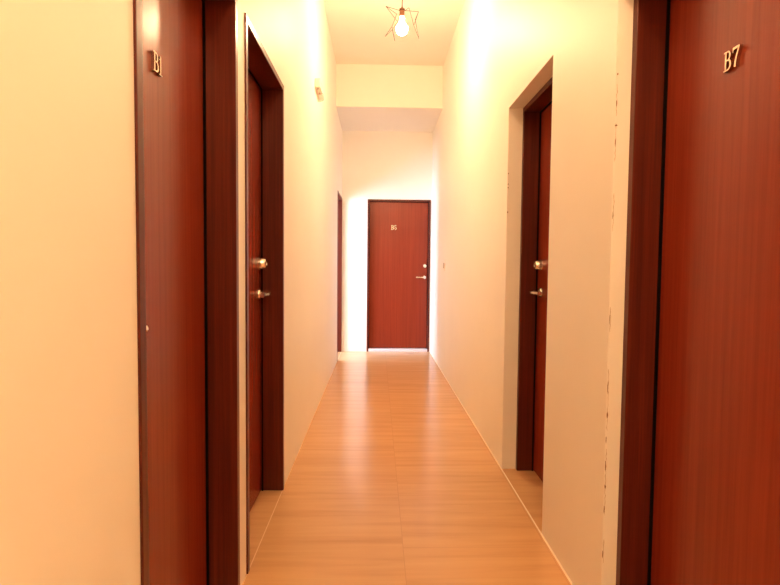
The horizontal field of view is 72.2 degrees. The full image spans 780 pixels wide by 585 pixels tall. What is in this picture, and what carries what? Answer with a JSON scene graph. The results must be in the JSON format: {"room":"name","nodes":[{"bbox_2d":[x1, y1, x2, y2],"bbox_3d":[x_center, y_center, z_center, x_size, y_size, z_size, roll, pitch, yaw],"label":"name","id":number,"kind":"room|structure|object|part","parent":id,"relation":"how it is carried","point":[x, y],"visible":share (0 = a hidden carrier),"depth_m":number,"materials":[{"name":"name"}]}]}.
{"room":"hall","nodes":[
{"label":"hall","id":0,"kind":"room"},
{"bbox_2d":[0,0,341,584],"bbox_3d":[-0.701,-0.722,2.979,0.289,3.505,8.752,0,3,-1],"label":"wall","id":1,"kind":"structure","parent":0,"point":[70,495],"depth_m":0.92,"materials":[{"name":"beige paint"}]},
{"bbox_2d":[133,0,239,584],"bbox_3d":[-0.629,0.054,1.488,0.215,2.100,0.788,0,3,-1],"label":"door","id":2,"kind":"structure","parent":1,"relation":"in","point":[186,51],"depth_m":1.68,"materials":[{"name":"brown wood"}]},
{"bbox_2d":[244,13,283,573],"bbox_3d":[-0.650,0.010,2.393,0.215,2.100,0.799,0,3,-1],"label":"door","id":3,"kind":"structure","parent":1,"relation":"in","point":[264,89],"depth_m":2.73,"materials":[{"name":"brown wood"}]},
{"bbox_3d":[-0.630,0.009,2.655,0.064,0.051,0.144,0,3,-1],"label":"lever handle","id":4,"kind":"part","parent":3,"relation":"part of","materials":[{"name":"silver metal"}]},
{"bbox_2d":[315,78,324,101],"bbox_3d":[-0.550,-1.572,4.252,0.061,0.149,0.330,0,3,-1],"label":"wall fixture","id":5,"kind":"object","parent":1,"relation":"attached to","point":[318,84],"visible":1,"depth_m":4.17,"materials":[{"name":"white plastic"}]},
{"bbox_2d":[337,191,341,360],"bbox_3d":[-0.758,-0.214,6.962,0.215,2.100,0.784,0,3,-1],"label":"door","id":6,"kind":"structure","parent":1,"relation":"in","point":[339,229],"depth_m":7.32,"materials":[{"name":"brown wood"}]},
{"bbox_2d":[342,131,432,351],"bbox_3d":[-0.036,-0.935,7.476,1.830,3.505,0.220,0,3,-1],"label":"wall","id":7,"kind":"structure","parent":0,"point":[375,164],"depth_m":7.34,"materials":[{"name":"beige paint"}]},
{"bbox_2d":[366,199,430,351],"bbox_3d":[0.116,-0.230,7.475,0.874,2.100,0.180,0,3,-1],"label":"door","id":8,"kind":"structure","parent":7,"relation":"in","point":[398,231],"depth_m":7.45,"materials":[{"name":"brown wood"}]},
{"bbox_2d":[324,0,464,65],"bbox_3d":[0.085,-2.519,2.969,1.830,0.100,9.072,0,3,-1],"label":"ceiling","id":9,"kind":"structure","parent":0,"point":[358,29],"depth_m":5.28,"materials":[{"name":"beige paint"}]},
{"bbox_2d":[336,64,442,131],"bbox_3d":[-0.016,-2.412,6.739,1.233,0.483,1.109,0,3,-1],"label":"ceiling beam","id":10,"kind":"structure","parent":9,"relation":"attached to","point":[369,97],"depth_m":6.19,"materials":[{"name":"beige paint"}]},
{"bbox_2d":[386,0,418,40],"bbox_3d":[0.092,-2.199,4.001,0.254,0.641,0.143,0,3,-1],"label":"pendant lamp","id":11,"kind":"object","parent":9,"relation":"hanging from","point":[401,28],"visible":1,"depth_m":3.99,"materials":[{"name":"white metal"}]},
{"bbox_2d":[399,7,404,16],"bbox_3d":[0.090,-2.099,4.005,0.043,0.074,0.043,0,3,-1],"label":"socket","id":12,"kind":"object","parent":11,"relation":"attached to","point":[402,10],"depth_m":3.99,"materials":[{"name":"orange metal"}]},
{"bbox_3d":[0.090,-1.998,4.010,0.086,0.135,0.086,0,3,-1],"label":"bulb","id":13,"kind":"part","parent":11,"relation":"part of","materials":[{"name":"white glass"}]},
{"bbox_2d":[243,351,570,584],"bbox_3d":[-0.941,1.059,3.410,3.800,0.100,9.650,0,3,-1],"label":"floor","id":14,"kind":"structure","parent":0,"point":[391,480],"depth_m":2.72,"materials":[{"name":"brown wood"}]},
{"bbox_2d":[242,353,340,584],"bbox_3d":[-0.572,1.028,3.067,0.004,0.002,8.752,0,3,-1],"label":"grout line","id":15,"kind":"structure","parent":14,"relation":"on","point":[340,353],"depth_m":2.73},
{"bbox_2d":[430,353,572,584],"bbox_3d":[0.655,1.038,3.097,0.007,0.002,8.752,0,3,-1],"label":"grout line","id":16,"kind":"structure","parent":14,"relation":"on","point":[560,565],"depth_m":2.72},
{"bbox_2d":[430,0,633,584],"bbox_3d":[0.830,-0.710,3.015,0.308,3.505,8.752,0,3,-1],"label":"wall","id":17,"kind":"structure","parent":0,"point":[501,54],"depth_m":2.54,"materials":[{"name":"beige paint"}]},
{"bbox_2d":[516,76,552,481],"bbox_3d":[0.831,0.014,2.718,0.148,2.092,0.769,0,3,-1],"label":"door","id":18,"kind":"structure","parent":17,"relation":"in","point":[537,114],"depth_m":3.05,"materials":[{"name":"brown wood"}]},
{"bbox_3d":[0.815,0.002,2.952,0.064,0.051,0.144,0,3,-1],"label":"lever handle","id":19,"kind":"part","parent":18,"relation":"part of","materials":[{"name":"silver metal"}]},
{"bbox_2d":[601,0,633,584],"bbox_3d":[0.724,0.083,1.712,0.048,2.046,0.003,0,3,-1],"label":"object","id":20,"kind":"structure","parent":17,"relation":"attached to","point":[625,7],"depth_m":1.71,"materials":[{"name":"beige paint"}]},
{"bbox_2d":[616,0,779,584],"bbox_3d":[0.849,0.104,1.272,0.180,2.050,0.893,0,3,-1],"label":"door","id":21,"kind":"structure","parent":17,"relation":"in","point":[699,494],"depth_m":1.46,"materials":[{"name":"brown wood"}]},
{"bbox_3d":[0.849,0.104,1.272,0.180,2.050,0.893,0,3,-1],"label":"frame","id":22,"kind":"part","parent":21,"relation":"part of","materials":[{"name":"brown wood"}]}
]}

